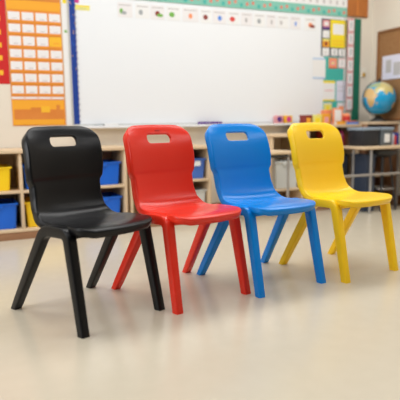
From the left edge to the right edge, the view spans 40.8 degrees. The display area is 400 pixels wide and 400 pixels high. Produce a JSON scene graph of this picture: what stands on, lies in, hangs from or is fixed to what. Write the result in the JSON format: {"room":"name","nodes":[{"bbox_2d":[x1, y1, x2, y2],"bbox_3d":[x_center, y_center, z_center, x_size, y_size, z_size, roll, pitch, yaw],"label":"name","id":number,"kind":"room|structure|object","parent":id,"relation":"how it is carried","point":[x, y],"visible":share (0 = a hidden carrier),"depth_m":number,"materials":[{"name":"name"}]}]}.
{"room":"classroom","nodes":[
{"label":"classroom","id":0,"kind":"room"},
{"bbox_2d":[0,0,372,202],"bbox_3d":[-2.741,-1.112,3.496,9.980,2.900,0.120,-4,9,-24],"label":"wall","id":1,"kind":"structure","parent":0,"point":[11,136],"depth_m":4.58,"materials":[{"name":"paint"}]},
{"bbox_2d":[0,0,9,83],"bbox_3d":[-1.639,-1.319,3.898,0.444,0.932,0.003,-4,9,-24],"label":"poster","id":2,"kind":"object","parent":1,"relation":"attached to","point":[4,61],"visible":1,"depth_m":4.00,"materials":[{"name":"red paper"}]},
{"bbox_2d":[5,0,65,125],"bbox_3d":[-1.248,-1.179,4.091,0.397,1.214,0.007,-4,9,-24],"label":"pocket chart","id":3,"kind":"object","parent":1,"relation":"attached to","point":[28,109],"visible":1,"depth_m":4.11,"materials":[{"name":"orange fabric"}]},
{"bbox_2d":[7,11,19,19],"bbox_3d":[-1.385,-1.371,4.002,0.084,0.060,0.003,-4,9,-24],"label":"card","id":4,"kind":"object","parent":3,"relation":"attached to","point":[14,15],"visible":1,"depth_m":4.00,"materials":[{"name":"white"}]},
{"bbox_2d":[8,23,20,31],"bbox_3d":[-1.384,-1.284,4.014,0.084,0.060,0.003,-4,9,-24],"label":"card","id":5,"kind":"object","parent":3,"relation":"attached to","point":[12,27],"visible":1,"depth_m":4.01,"materials":[{"name":"white"}]},
{"bbox_2d":[9,36,20,44],"bbox_3d":[-1.383,-1.192,4.027,0.084,0.068,0.003,-4,9,-24],"label":"card","id":6,"kind":"object","parent":3,"relation":"attached to","point":[13,40],"visible":1,"depth_m":4.03,"materials":[{"name":"white"}]},
{"bbox_2d":[10,49,21,56],"bbox_3d":[-1.382,-1.101,4.040,0.084,0.061,0.003,-4,9,-24],"label":"card","id":7,"kind":"object","parent":3,"relation":"attached to","point":[13,52],"visible":1,"depth_m":4.04,"materials":[{"name":"white"}]},
{"bbox_2d":[11,61,22,69],"bbox_3d":[-1.381,-1.012,4.053,0.084,0.062,0.003,-4,9,-24],"label":"card","id":8,"kind":"object","parent":3,"relation":"attached to","point":[14,64],"visible":1,"depth_m":4.05,"materials":[{"name":"white"}]},
{"bbox_2d":[11,73,22,81],"bbox_3d":[-1.379,-0.923,4.066,0.084,0.062,0.003,-4,9,-24],"label":"card","id":9,"kind":"object","parent":3,"relation":"attached to","point":[15,77],"visible":1,"depth_m":4.06,"materials":[{"name":"white"}]},
{"bbox_2d":[12,86,23,92],"bbox_3d":[-1.378,-0.836,4.078,0.084,0.059,0.003,-4,9,-24],"label":"card","id":10,"kind":"object","parent":3,"relation":"attached to","point":[15,89],"visible":1,"depth_m":4.08,"materials":[{"name":"white"}]},
{"bbox_2d":[21,12,33,20],"bbox_3d":[-1.295,-1.378,4.042,0.084,0.060,0.003,-4,9,-24],"label":"card","id":11,"kind":"object","parent":3,"relation":"attached to","point":[25,15],"visible":1,"depth_m":4.04,"materials":[{"name":"white"}]},
{"bbox_2d":[22,24,33,32],"bbox_3d":[-1.294,-1.290,4.054,0.084,0.060,0.003,-4,9,-24],"label":"card","id":12,"kind":"object","parent":3,"relation":"attached to","point":[25,27],"visible":1,"depth_m":4.05,"materials":[{"name":"white"}]},
{"bbox_2d":[23,36,34,45],"bbox_3d":[-1.293,-1.199,4.067,0.084,0.068,0.003,-4,9,-24],"label":"card","id":13,"kind":"object","parent":3,"relation":"attached to","point":[29,41],"visible":1,"depth_m":4.07,"materials":[{"name":"white"}]},
{"bbox_2d":[24,62,35,69],"bbox_3d":[-1.290,-1.019,4.093,0.084,0.062,0.003,-4,9,-24],"label":"card","id":14,"kind":"object","parent":3,"relation":"attached to","point":[28,65],"visible":1,"depth_m":4.09,"materials":[{"name":"white"}]},
{"bbox_2d":[24,49,35,57],"bbox_3d":[-1.291,-1.108,4.080,0.084,0.061,0.003,-4,9,-24],"label":"card","id":15,"kind":"object","parent":3,"relation":"attached to","point":[27,53],"visible":1,"depth_m":4.08,"materials":[{"name":"white"}]},
{"bbox_2d":[25,74,36,81],"bbox_3d":[-1.289,-0.930,4.106,0.084,0.062,0.003,-4,9,-24],"label":"card","id":16,"kind":"object","parent":3,"relation":"attached to","point":[28,77],"visible":1,"depth_m":4.10,"materials":[{"name":"white"}]},
{"bbox_2d":[26,86,37,93],"bbox_3d":[-1.288,-0.843,4.118,0.084,0.059,0.003,-4,9,-24],"label":"card","id":17,"kind":"object","parent":3,"relation":"attached to","point":[29,89],"visible":1,"depth_m":4.12,"materials":[{"name":"white"}]},
{"bbox_2d":[35,13,46,21],"bbox_3d":[-1.204,-1.385,4.082,0.084,0.060,0.002,-4,9,-24],"label":"card","id":18,"kind":"object","parent":3,"relation":"attached to","point":[39,16],"visible":1,"depth_m":4.08,"materials":[{"name":"white"}]},
{"bbox_2d":[36,25,47,32],"bbox_3d":[-1.203,-1.297,4.095,0.084,0.060,0.002,-4,9,-24],"label":"card","id":19,"kind":"object","parent":3,"relation":"attached to","point":[39,28],"visible":1,"depth_m":4.09,"materials":[{"name":"white"}]},
{"bbox_2d":[37,37,47,45],"bbox_3d":[-1.201,-1.206,4.108,0.084,0.068,0.002,-4,9,-24],"label":"card","id":20,"kind":"object","parent":3,"relation":"attached to","point":[41,41],"visible":1,"depth_m":4.11,"materials":[{"name":"white"}]},
{"bbox_2d":[37,50,48,57],"bbox_3d":[-1.200,-1.115,4.121,0.084,0.061,0.002,-4,9,-24],"label":"card","id":21,"kind":"object","parent":3,"relation":"attached to","point":[41,53],"visible":1,"depth_m":4.12,"materials":[{"name":"white"}]},
{"bbox_2d":[38,62,49,69],"bbox_3d":[-1.199,-1.026,4.133,0.084,0.062,0.002,-4,9,-24],"label":"card","id":22,"kind":"object","parent":3,"relation":"attached to","point":[41,65],"visible":1,"depth_m":4.13,"materials":[{"name":"white"}]},
{"bbox_2d":[39,74,49,81],"bbox_3d":[-1.198,-0.937,4.146,0.084,0.062,0.002,-4,9,-24],"label":"card","id":23,"kind":"object","parent":3,"relation":"attached to","point":[42,77],"visible":1,"depth_m":4.14,"materials":[{"name":"white"}]},
{"bbox_2d":[39,86,50,93],"bbox_3d":[-1.197,-0.849,4.158,0.084,0.059,0.002,-4,9,-24],"label":"card","id":24,"kind":"object","parent":3,"relation":"attached to","point":[43,89],"visible":1,"depth_m":4.16,"materials":[{"name":"white"}]},
{"bbox_2d":[49,14,59,21],"bbox_3d":[-1.114,-1.391,4.122,0.084,0.060,0.003,-4,9,-24],"label":"card","id":25,"kind":"object","parent":3,"relation":"attached to","point":[52,17],"visible":1,"depth_m":4.12,"materials":[{"name":"white"}]},
{"bbox_2d":[49,26,60,33],"bbox_3d":[-1.113,-1.304,4.135,0.084,0.060,0.003,-4,9,-24],"label":"card","id":26,"kind":"object","parent":3,"relation":"attached to","point":[53,29],"visible":1,"depth_m":4.13,"materials":[{"name":"white"}]},
{"bbox_2d":[49,37,61,46],"bbox_3d":[-1.113,-1.212,4.147,0.091,0.082,0.003,-4,9,-24],"label":"card","id":27,"kind":"object","parent":3,"relation":"attached to","point":[53,41],"visible":1,"depth_m":4.14,"materials":[{"name":"paper"}]},
{"bbox_2d":[51,51,61,58],"bbox_3d":[-1.110,-1.122,4.160,0.084,0.061,0.003,-4,9,-24],"label":"card","id":28,"kind":"object","parent":3,"relation":"attached to","point":[54,54],"visible":1,"depth_m":4.16,"materials":[{"name":"white"}]},
{"bbox_2d":[51,62,62,70],"bbox_3d":[-1.109,-1.033,4.173,0.084,0.062,0.003,-4,9,-24],"label":"card","id":29,"kind":"object","parent":3,"relation":"attached to","point":[54,66],"visible":1,"depth_m":4.17,"materials":[{"name":"white"}]},
{"bbox_2d":[52,74,62,81],"bbox_3d":[-1.108,-0.944,4.186,0.084,0.062,0.003,-4,9,-24],"label":"card","id":30,"kind":"object","parent":3,"relation":"attached to","point":[55,78],"visible":1,"depth_m":4.18,"materials":[{"name":"white"}]},
{"bbox_2d":[52,86,63,93],"bbox_3d":[-1.107,-0.856,4.198,0.084,0.059,0.003,-4,9,-24],"label":"card","id":31,"kind":"object","parent":3,"relation":"attached to","point":[56,89],"visible":1,"depth_m":4.20,"materials":[{"name":"white"}]},
{"bbox_2d":[61,0,71,124],"bbox_3d":[-1.041,-1.195,4.186,0.042,1.215,0.003,-4,9,-24],"label":"paper strip","id":32,"kind":"object","parent":1,"relation":"attached to","point":[63,2],"visible":1,"depth_m":4.20,"materials":[{"name":"white paper"}]},
{"bbox_2d":[67,0,346,127],"bbox_3d":[0.221,-1.296,4.699,2.684,1.292,0.088,-4,9,-24],"label":"whiteboard","id":33,"kind":"object","parent":1,"relation":"attached to","point":[133,71],"depth_m":4.63,"materials":[{"name":"white plastic"}]},
{"bbox_2d":[69,0,80,123],"bbox_3d":[-0.982,-1.216,4.191,0.051,1.240,0.002,-5,9,-25],"label":"bulletin border","id":34,"kind":"object","parent":33,"relation":"attached to","point":[72,11],"visible":1,"depth_m":4.21,"materials":[{"name":"blue paper"}]},
{"bbox_2d":[75,5,89,10],"bbox_3d":[-0.915,-1.496,4.188,0.113,0.037,0.003,-4,9,-24],"label":"name card","id":35,"kind":"object","parent":33,"relation":"attached to","point":[77,7],"visible":1,"depth_m":4.19,"materials":[{"name":"yellow"}]},
{"bbox_2d":[117,2,132,17],"bbox_3d":[-0.603,-1.527,4.325,0.123,0.112,0.003,-4,9,-24],"label":"picture card","id":36,"kind":"object","parent":33,"relation":"attached to","point":[124,9],"visible":1,"depth_m":4.32,"materials":[{"name":"white"}]},
{"bbox_2d":[135,4,149,18],"bbox_3d":[-0.469,-1.537,4.385,0.120,0.112,0.003,-4,9,-24],"label":"picture card","id":37,"kind":"object","parent":33,"relation":"attached to","point":[141,10],"visible":1,"depth_m":4.38,"materials":[{"name":"white paper"}]},
{"bbox_2d":[150,5,164,19],"bbox_3d":[-0.350,-1.546,4.437,0.122,0.112,0.003,-4,9,-24],"label":"picture card","id":38,"kind":"object","parent":33,"relation":"attached to","point":[156,11],"visible":1,"depth_m":4.44,"materials":[{"name":"white"}]},
{"bbox_2d":[166,6,180,20],"bbox_3d":[-0.221,-1.556,4.494,0.125,0.112,0.003,-4,9,-24],"label":"picture card","id":39,"kind":"object","parent":33,"relation":"attached to","point":[172,13],"visible":1,"depth_m":4.49,"materials":[{"name":"white paper"}]},
{"bbox_2d":[182,7,198,21],"bbox_3d":[-0.080,-1.567,4.557,0.148,0.112,0.003,-4,9,-24],"label":"picture card","id":40,"kind":"object","parent":33,"relation":"attached to","point":[188,14],"visible":1,"depth_m":4.55,"materials":[{"name":"white"}]},
{"bbox_2d":[200,9,211,22],"bbox_3d":[0.051,-1.577,4.615,0.103,0.112,0.003,-4,9,-24],"label":"picture card","id":41,"kind":"object","parent":33,"relation":"attached to","point":[205,14],"visible":1,"depth_m":4.61,"materials":[{"name":"white paper"}]},
{"bbox_2d":[83,122,331,127],"bbox_3d":[0.234,-0.667,4.790,2.610,0.020,0.088,-4,9,-24],"label":"marker tray","id":42,"kind":"object","parent":33,"relation":"on","point":[89,124],"depth_m":4.58,"materials":[{"name":"white metal"}]},
{"bbox_2d":[213,10,225,23],"bbox_3d":[0.169,-1.586,4.667,0.130,0.112,0.003,-4,9,-24],"label":"picture card","id":43,"kind":"object","parent":33,"relation":"attached to","point":[219,17],"visible":1,"depth_m":4.67,"materials":[{"name":"white"}]},
{"bbox_2d":[227,11,239,24],"bbox_3d":[0.294,-1.596,4.723,0.118,0.112,0.003,-4,9,-24],"label":"picture card","id":44,"kind":"object","parent":33,"relation":"attached to","point":[233,17],"visible":1,"depth_m":4.72,"materials":[{"name":"white paper"}]},
{"bbox_2d":[241,12,251,25],"bbox_3d":[0.415,-1.605,4.776,0.116,0.112,0.003,-4,9,-24],"label":"picture card","id":45,"kind":"object","parent":33,"relation":"attached to","point":[246,18],"visible":1,"depth_m":4.77,"materials":[{"name":"white"}]},
{"bbox_2d":[148,0,346,16],"bbox_3d":[0.233,-1.784,4.664,2.602,0.217,0.003,-4,9,-24],"label":"banner","id":46,"kind":"object","parent":33,"relation":"attached to","point":[338,8],"visible":1,"depth_m":4.92,"materials":[{"name":"teal"}]},
{"bbox_2d":[254,13,264,26],"bbox_3d":[0.534,-1.614,4.829,0.118,0.112,0.003,-4,9,-24],"label":"picture card","id":47,"kind":"object","parent":33,"relation":"attached to","point":[259,19],"visible":1,"depth_m":4.83,"materials":[{"name":"white paper"}]},
{"bbox_2d":[266,14,275,27],"bbox_3d":[0.645,-1.622,4.878,0.096,0.112,0.003,-4,9,-24],"label":"picture card","id":48,"kind":"object","parent":33,"relation":"attached to","point":[271,19],"visible":1,"depth_m":4.88,"materials":[{"name":"white"}]},
{"bbox_2d":[273,116,282,122],"bbox_3d":[0.728,-0.744,4.997,0.084,0.078,0.046,-4,9,-24],"label":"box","id":49,"kind":"object","parent":33,"relation":"on","point":[276,119],"visible":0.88,"depth_m":4.98,"materials":[{"name":"pink"}]},
{"bbox_2d":[277,15,288,28],"bbox_3d":[0.759,-1.631,4.929,0.125,0.112,0.003,-4,9,-24],"label":"picture card","id":50,"kind":"object","parent":33,"relation":"attached to","point":[282,21],"visible":1,"depth_m":4.93,"materials":[{"name":"white paper"}]},
{"bbox_2d":[283,116,291,122],"bbox_3d":[0.819,-0.751,5.038,0.084,0.078,0.046,-4,9,-24],"label":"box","id":51,"kind":"object","parent":33,"relation":"on","point":[286,119],"visible":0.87,"depth_m":5.01,"materials":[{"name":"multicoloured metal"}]},
{"bbox_2d":[290,16,300,28],"bbox_3d":[0.883,-1.641,4.983,0.114,0.112,0.003,-4,9,-24],"label":"picture card","id":52,"kind":"object","parent":33,"relation":"attached to","point":[295,22],"visible":1,"depth_m":4.98,"materials":[{"name":"white"}]},
{"bbox_2d":[304,17,315,29],"bbox_3d":[1.033,-1.652,5.050,0.124,0.112,0.003,-4,9,-24],"label":"picture card","id":53,"kind":"object","parent":33,"relation":"attached to","point":[310,23],"visible":1,"depth_m":5.05,"materials":[{"name":"white paper"}]},
{"bbox_2d":[312,58,325,78],"bbox_3d":[1.139,-1.259,5.150,0.149,0.193,0.003,-4,9,-24],"label":"sheet","id":54,"kind":"object","parent":33,"relation":"attached to","point":[319,64],"visible":1,"depth_m":5.15,"materials":[{"name":"white paper"}]},
{"bbox_2d":[322,48,328,55],"bbox_3d":[1.205,-1.420,5.158,0.079,0.072,0.003,-4,9,-24],"label":"card","id":55,"kind":"object","parent":33,"relation":"attached to","point":[325,51],"visible":1,"depth_m":5.16,"materials":[{"name":"white paper"}]},
{"bbox_2d":[322,39,328,46],"bbox_3d":[1.204,-1.502,5.146,0.079,0.076,0.003,-4,9,-24],"label":"card","id":56,"kind":"object","parent":33,"relation":"attached to","point":[325,43],"visible":1,"depth_m":5.14,"materials":[{"name":"orange"}]},
{"bbox_2d":[323,30,329,37],"bbox_3d":[1.203,-1.583,5.135,0.079,0.068,0.003,-4,9,-24],"label":"card","id":57,"kind":"object","parent":33,"relation":"attached to","point":[326,33],"visible":1,"depth_m":5.14,"materials":[{"name":"white paper"}]},
{"bbox_2d":[323,20,329,28],"bbox_3d":[1.202,-1.669,5.123,0.079,0.085,0.003,-4,9,-24],"label":"card","id":58,"kind":"object","parent":33,"relation":"attached to","point":[326,23],"visible":1,"depth_m":5.12,"materials":[{"name":"pink"}]},
{"bbox_2d":[324,103,331,109],"bbox_3d":[1.245,-0.910,5.245,0.096,0.073,0.003,-4,9,-24],"label":"sheet","id":59,"kind":"object","parent":33,"relation":"attached to","point":[327,106],"visible":0.88,"depth_m":5.25,"materials":[{"name":"yellow"}]},
{"bbox_2d":[323,80,334,100],"bbox_3d":[1.254,-1.060,5.229,0.142,0.196,0.003,-4,9,-24],"label":"sheet","id":60,"kind":"object","parent":33,"relation":"attached to","point":[328,86],"visible":1,"depth_m":5.23,"materials":[{"name":"white paper"}]},
{"bbox_2d":[329,58,336,67],"bbox_3d":[1.286,-1.324,5.207,0.096,0.096,0.003,-4,9,-24],"label":"sheet","id":61,"kind":"object","parent":33,"relation":"attached to","point":[332,61],"visible":1,"depth_m":5.21,"materials":[{"name":"orange"}]},
{"bbox_2d":[330,20,346,47],"bbox_3d":[1.335,-1.600,5.192,0.188,0.258,0.003,-4,9,-24],"label":"poster","id":62,"kind":"object","parent":33,"relation":"attached to","point":[337,29],"visible":1,"depth_m":5.19,"materials":[{"name":"yellow paper"}]},
{"bbox_2d":[336,81,345,100],"bbox_3d":[1.385,-1.070,5.287,0.112,0.196,0.003,-4,9,-24],"label":"sheet","id":63,"kind":"object","parent":33,"relation":"attached to","point":[339,84],"visible":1,"depth_m":5.28,"materials":[{"name":"white"}]},
{"bbox_2d":[338,58,345,67],"bbox_3d":[1.385,-1.334,5.251,0.092,0.095,0.003,-4,9,-24],"label":"sheet","id":64,"kind":"object","parent":33,"relation":"attached to","point":[341,61],"visible":1,"depth_m":5.25,"materials":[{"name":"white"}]},
{"bbox_2d":[346,98,351,109],"bbox_3d":[1.481,-0.954,5.343,0.076,0.122,0.003,-4,9,-24],"label":"number card","id":65,"kind":"object","parent":1,"relation":"attached to","point":[348,100],"visible":1,"depth_m":5.34,"materials":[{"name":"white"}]},
{"bbox_2d":[346,85,352,96],"bbox_3d":[1.479,-1.079,5.325,0.076,0.122,0.003,-4,9,-24],"label":"number card","id":66,"kind":"object","parent":1,"relation":"attached to","point":[349,88],"visible":1,"depth_m":5.32,"materials":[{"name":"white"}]},
{"bbox_2d":[347,72,352,83],"bbox_3d":[1.478,-1.204,5.307,0.076,0.122,0.003,-4,9,-24],"label":"number card","id":67,"kind":"object","parent":1,"relation":"attached to","point":[349,74],"visible":1,"depth_m":5.31,"materials":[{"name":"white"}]},
{"bbox_2d":[347,58,352,70],"bbox_3d":[1.476,-1.328,5.290,0.076,0.122,0.003,-4,9,-24],"label":"number card","id":68,"kind":"object","parent":1,"relation":"attached to","point":[349,60],"visible":1,"depth_m":5.29,"materials":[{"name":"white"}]},
{"bbox_2d":[347,45,353,57],"bbox_3d":[1.474,-1.453,5.272,0.076,0.122,0.003,-4,9,-24],"label":"number card","id":69,"kind":"object","parent":1,"relation":"attached to","point":[350,48],"visible":1,"depth_m":5.27,"materials":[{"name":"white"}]},
{"bbox_2d":[347,32,353,44],"bbox_3d":[1.472,-1.578,5.254,0.076,0.122,0.003,-4,9,-24],"label":"number card","id":70,"kind":"object","parent":1,"relation":"attached to","point":[350,34],"visible":1,"depth_m":5.25,"materials":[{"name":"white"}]},
{"bbox_2d":[348,18,353,31],"bbox_3d":[1.471,-1.702,5.237,0.076,0.122,0.003,-4,9,-24],"label":"number card","id":71,"kind":"object","parent":1,"relation":"attached to","point":[350,20],"visible":1,"depth_m":5.23,"materials":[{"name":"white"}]},
{"bbox_2d":[351,19,360,119],"bbox_3d":[1.550,-1.289,5.348,0.094,0.985,0.005,-4,9,-24],"label":"strip","id":72,"kind":"object","parent":1,"relation":"attached to","point":[357,22],"visible":0.79,"depth_m":5.35,"materials":[{"name":"teal"}]},
{"bbox_2d":[347,0,367,17],"bbox_3d":[1.535,-1.921,5.250,0.257,0.265,0.013,-4,9,-24],"label":"display board","id":73,"kind":"object","parent":1,"relation":"attached to","point":[355,8],"visible":1,"depth_m":5.25,"materials":[{"name":"brown"}]},
{"bbox_2d":[0,204,399,399],"bbox_3d":[-1.265,0.764,0.637,10.100,0.050,7.000,-4,9,-24],"label":"floor","id":74,"kind":"structure","parent":0,"point":[306,339],"depth_m":2.17,"materials":[{"name":"laminate"}]},
{"bbox_2d":[0,145,127,240],"bbox_3d":[-1.333,-0.058,3.978,1.565,0.640,0.393,-4,9,-24],"label":"cubby unit","id":75,"kind":"object","parent":74,"relation":"on","point":[13,157],"visible":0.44,"depth_m":4.05,"materials":[{"name":"brown wood"}]},
{"bbox_2d":[0,164,11,190],"bbox_3d":[-1.526,-0.159,3.880,0.305,0.169,0.320,-4,9,-24],"label":"tray","id":76,"kind":"object","parent":75,"relation":"on","point":[4,168],"visible":1,"depth_m":3.79,"materials":[{"name":"yellow"}]},
{"bbox_2d":[0,198,17,229],"bbox_3d":[-1.497,0.104,3.929,0.305,0.184,0.320,-4,9,-24],"label":"tray","id":77,"kind":"object","parent":75,"relation":"on","point":[8,206],"visible":1,"depth_m":3.83,"materials":[{"name":"blue plastic"}]},
{"bbox_2d":[0,186,20,194],"bbox_3d":[-1.506,-0.066,3.899,0.356,0.018,0.369,-4,9,-24],"label":"shelf","id":78,"kind":"object","parent":75,"relation":"attached to","point":[13,189],"depth_m":3.80,"materials":[{"name":"brown wood"}]},
{"bbox_2d":[22,163,28,188],"bbox_3d":[-1.180,-0.188,4.033,0.315,0.174,0.320,-4,9,-24],"label":"tray","id":79,"kind":"object","parent":75,"relation":"on","point":[25,185],"visible":0.15,"depth_m":3.89,"materials":[{"name":"blue"}]},
{"bbox_2d":[24,197,36,226],"bbox_3d":[-1.177,0.079,4.071,0.315,0.184,0.320,-4,9,-24],"label":"tray","id":80,"kind":"object","parent":75,"relation":"on","point":[29,220],"visible":0.2,"depth_m":3.90,"materials":[{"name":"yellow"}]},
{"bbox_2d":[100,159,120,184],"bbox_3d":[-0.808,-0.216,4.198,0.315,0.174,0.320,-4,9,-24],"label":"tray","id":81,"kind":"object","parent":75,"relation":"on","point":[110,175],"visible":0.46,"depth_m":4.10,"materials":[{"name":"blue"}]},
{"bbox_2d":[101,192,121,211],"bbox_3d":[-0.805,0.051,4.236,0.315,0.184,0.320,-4,9,-24],"label":"tray","id":82,"kind":"object","parent":75,"relation":"on","point":[111,199],"visible":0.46,"depth_m":4.14,"materials":[{"name":"blue"}]},
{"bbox_2d":[101,183,124,187],"bbox_3d":[-0.816,-0.118,4.205,0.365,0.018,0.369,-4,9,-24],"label":"shelf","id":83,"kind":"object","parent":75,"relation":"attached to","point":[120,185],"depth_m":4.08,"materials":[{"name":"brown wood"}]},
{"bbox_2d":[11,126,164,338],"bbox_3d":[-0.494,0.085,2.319,0.567,0.802,0.442,7,11,42],"label":"chair","id":84,"kind":"object","parent":74,"relation":"on","point":[67,203],"visible":1,"depth_m":2.32,"materials":[{"name":"black plastic"}]},
{"bbox_2d":[127,144,211,226],"bbox_3d":[-0.295,-0.131,4.439,0.712,0.628,0.393,-4,9,-24],"label":"cubby unit","id":85,"kind":"object","parent":74,"relation":"on","point":[200,150],"visible":0.1,"depth_m":4.42,"materials":[{"name":"brown wood"}]},
{"bbox_2d":[192,157,205,178],"bbox_3d":[-0.146,-0.270,4.491,0.300,0.164,0.320,-4,9,-24],"label":"tray","id":86,"kind":"object","parent":85,"relation":"on","point":[198,171],"visible":0.31,"depth_m":4.39,"materials":[{"name":"blue"}]},
{"bbox_2d":[194,186,206,201],"bbox_3d":[-0.147,-0.002,4.527,0.320,0.189,0.320,-4,9,-24],"label":"tray","id":87,"kind":"object","parent":85,"relation":"on","point":[200,192],"visible":0.14,"depth_m":4.43,"materials":[{"name":"grey"}]},
{"bbox_2d":[193,177,208,181],"bbox_3d":[-0.149,-0.177,4.499,0.328,0.018,0.369,-4,9,-24],"label":"shelf","id":88,"kind":"object","parent":85,"relation":"attached to","point":[205,179],"depth_m":4.39,"materials":[{"name":"brown wood"}]},
{"bbox_2d":[111,125,250,314],"bbox_3d":[-0.088,0.045,2.558,0.481,0.802,0.555,-7,10,-39],"label":"chair","id":89,"kind":"object","parent":74,"relation":"on","point":[160,174],"visible":0.99,"depth_m":2.56,"materials":[{"name":"red plastic"}]},
{"bbox_2d":[197,124,325,297],"bbox_3d":[0.315,0.011,2.762,0.476,0.802,0.524,-6,10,-32],"label":"chair","id":90,"kind":"object","parent":74,"relation":"on","point":[240,168],"visible":0.98,"depth_m":2.78,"materials":[{"name":"blue plastic"}]},
{"bbox_2d":[239,150,290,222],"bbox_3d":[0.467,-0.110,4.390,0.555,0.572,0.300,-4,9,-24],"label":"student desk","id":91,"kind":"object","parent":74,"relation":"on","point":[274,153],"visible":0.3,"depth_m":4.36,"materials":[{"name":"brown wood"}]},
{"bbox_2d":[271,154,286,157],"bbox_3d":[0.465,-0.356,4.352,0.416,0.025,0.248,-4,9,-24],"label":"shelf","id":92,"kind":"object","parent":91,"relation":"on","point":[272,155],"depth_m":4.28,"materials":[{"name":"beige wood"}]},
{"bbox_2d":[266,133,302,197],"bbox_3d":[0.701,-0.247,4.889,0.359,0.705,0.368,-4,9,-24],"label":"bookcase","id":93,"kind":"object","parent":74,"relation":"on","point":[277,141],"visible":0.18,"depth_m":4.94,"materials":[{"name":"brown wood"}]},
{"bbox_2d":[275,159,296,188],"bbox_3d":[0.703,-0.240,4.880,0.270,0.239,0.320,-4,9,-24],"label":"tray","id":94,"kind":"object","parent":93,"relation":"on","point":[280,164],"visible":0.39,"depth_m":4.74,"materials":[{"name":"grey plastic"}]},
{"bbox_2d":[290,124,361,210],"bbox_3d":[1.176,-0.315,5.056,0.609,0.780,0.277,-4,9,-24],"label":"bookcase","id":95,"kind":"object","parent":74,"relation":"on","point":[341,127],"visible":0.14,"depth_m":5.13,"materials":[{"name":"brown wood"}]},
{"bbox_2d":[299,115,311,122],"bbox_3d":[0.961,-0.728,4.895,0.079,0.088,0.094,-4,9,-24],"label":"box","id":96,"kind":"object","parent":95,"relation":"on","point":[303,118],"visible":0.81,"depth_m":4.86,"materials":[{"name":"red"}]},
{"bbox_2d":[312,115,321,122],"bbox_3d":[1.048,-0.736,4.933,0.099,0.090,0.104,-4,9,-24],"label":"box","id":97,"kind":"object","parent":95,"relation":"on","point":[315,118],"visible":0.6,"depth_m":4.88,"materials":[{"name":"yellow"}]},
{"bbox_2d":[317,114,329,123],"bbox_3d":[1.138,-0.745,4.962,0.079,0.098,0.094,-4,9,-24],"label":"box","id":98,"kind":"object","parent":95,"relation":"on","point":[325,117],"visible":0.69,"depth_m":4.92,"materials":[{"name":"orange"}]},
{"bbox_2d":[321,110,331,123],"bbox_3d":[1.185,-0.778,5.056,0.074,0.134,0.074,-4,9,-24],"label":"box","id":99,"kind":"object","parent":95,"relation":"on","point":[322,111],"visible":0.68,"depth_m":5.03,"materials":[{"name":"orange"}]},
{"bbox_2d":[332,108,342,123],"bbox_3d":[1.270,-0.783,5.029,0.116,0.150,0.058,-4,9,-24],"label":"card","id":100,"kind":"object","parent":95,"relation":"on","point":[337,113],"visible":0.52,"depth_m":5.00,"materials":[{"name":"orange"}]},
{"bbox_2d":[342,154,348,174],"bbox_3d":[1.166,-0.328,5.059,0.390,0.204,0.230,-4,9,-24],"label":"storage bin","id":101,"kind":"object","parent":95,"relation":"on","point":[344,165],"visible":0.2,"depth_m":5.02,"materials":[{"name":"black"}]},
{"bbox_2d":[278,122,398,283],"bbox_3d":[0.768,-0.023,2.957,0.439,0.802,0.511,-6,10,-33],"label":"chair","id":102,"kind":"object","parent":74,"relation":"on","point":[317,163],"visible":1,"depth_m":2.96,"materials":[{"name":"yellow plastic"}]},
{"bbox_2d":[351,153,376,211],"bbox_3d":[1.475,-0.161,4.884,0.120,0.514,0.210,-4,9,-24],"label":"bin","id":103,"kind":"object","parent":74,"relation":"on","point":[362,160],"visible":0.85,"depth_m":4.81,"materials":[{"name":"blue"}]},
{"bbox_2d":[343,144,399,212],"bbox_3d":[1.544,-0.196,4.847,0.900,0.584,0.305,-4,9,-24],"label":"student desk","id":104,"kind":"object","parent":74,"relation":"on","point":[397,147],"visible":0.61,"depth_m":4.71,"materials":[{"name":"brown wood"}]},
{"bbox_2d":[347,127,380,145],"bbox_3d":[1.452,-0.563,4.786,0.195,0.162,0.216,-4,9,-24],"label":"storage box","id":105,"kind":"object","parent":104,"relation":"on","point":[358,136],"visible":1,"depth_m":4.71,"materials":[{"name":"black plastic"}]},
{"bbox_2d":[377,127,393,145],"bbox_3d":[1.617,-0.576,4.859,0.150,0.162,0.216,-4,9,-24],"label":"storage box","id":106,"kind":"object","parent":104,"relation":"on","point":[385,133],"visible":0.54,"depth_m":4.76,"materials":[{"name":"grey plastic"}]},
{"bbox_2d":[358,121,398,205],"bbox_3d":[1.662,-0.359,5.245,0.389,0.800,0.322,-4,9,-24],"label":"base cabinet","id":107,"kind":"object","parent":74,"relation":"on","point":[387,178],"visible":0.25,"depth_m":5.26,"materials":[{"name":"brown wood"}]},
{"bbox_2d":[362,78,395,121],"bbox_3d":[1.698,-0.951,5.124,0.320,0.406,0.310,-1,8,0],"label":"desk globe","id":108,"kind":"object","parent":107,"relation":"on","point":[378,98],"visible":1,"depth_m":5.02,"materials":[{"name":"blue plastic"}]},
{"bbox_2d":[369,149,396,210],"bbox_3d":[1.664,-0.185,4.923,0.250,0.542,0.250,-4,9,-24],"label":"round stool","id":109,"kind":"object","parent":74,"relation":"on","point":[382,153],"visible":0.73,"depth_m":4.84,"materials":[{"name":"black metal"}]},
{"bbox_2d":[370,0,399,195],"bbox_3d":[3.186,-1.026,2.334,0.123,2.900,6.860,-4,9,-24],"label":"wall","id":110,"kind":"structure","parent":0,"point":[386,13],"depth_m":5.23,"materials":[{"name":"paint"}]},
{"bbox_2d":[375,27,399,120],"bbox_3d":[1.983,-1.155,4.846,0.026,0.864,1.104,-4,9,-24],"label":"cork board","id":111,"kind":"object","parent":110,"relation":"attached to","point":[388,41],"visible":0.55,"depth_m":5.17,"materials":[{"name":"brown"}]},
{"bbox_2d":[382,54,399,79],"bbox_3d":[1.840,-1.270,5.137,0.004,0.224,0.280,-4,9,-24],"label":"notice","id":112,"kind":"object","parent":111,"relation":"attached to","point":[390,64],"visible":1,"depth_m":5.15,"materials":[{"name":"white paper"}]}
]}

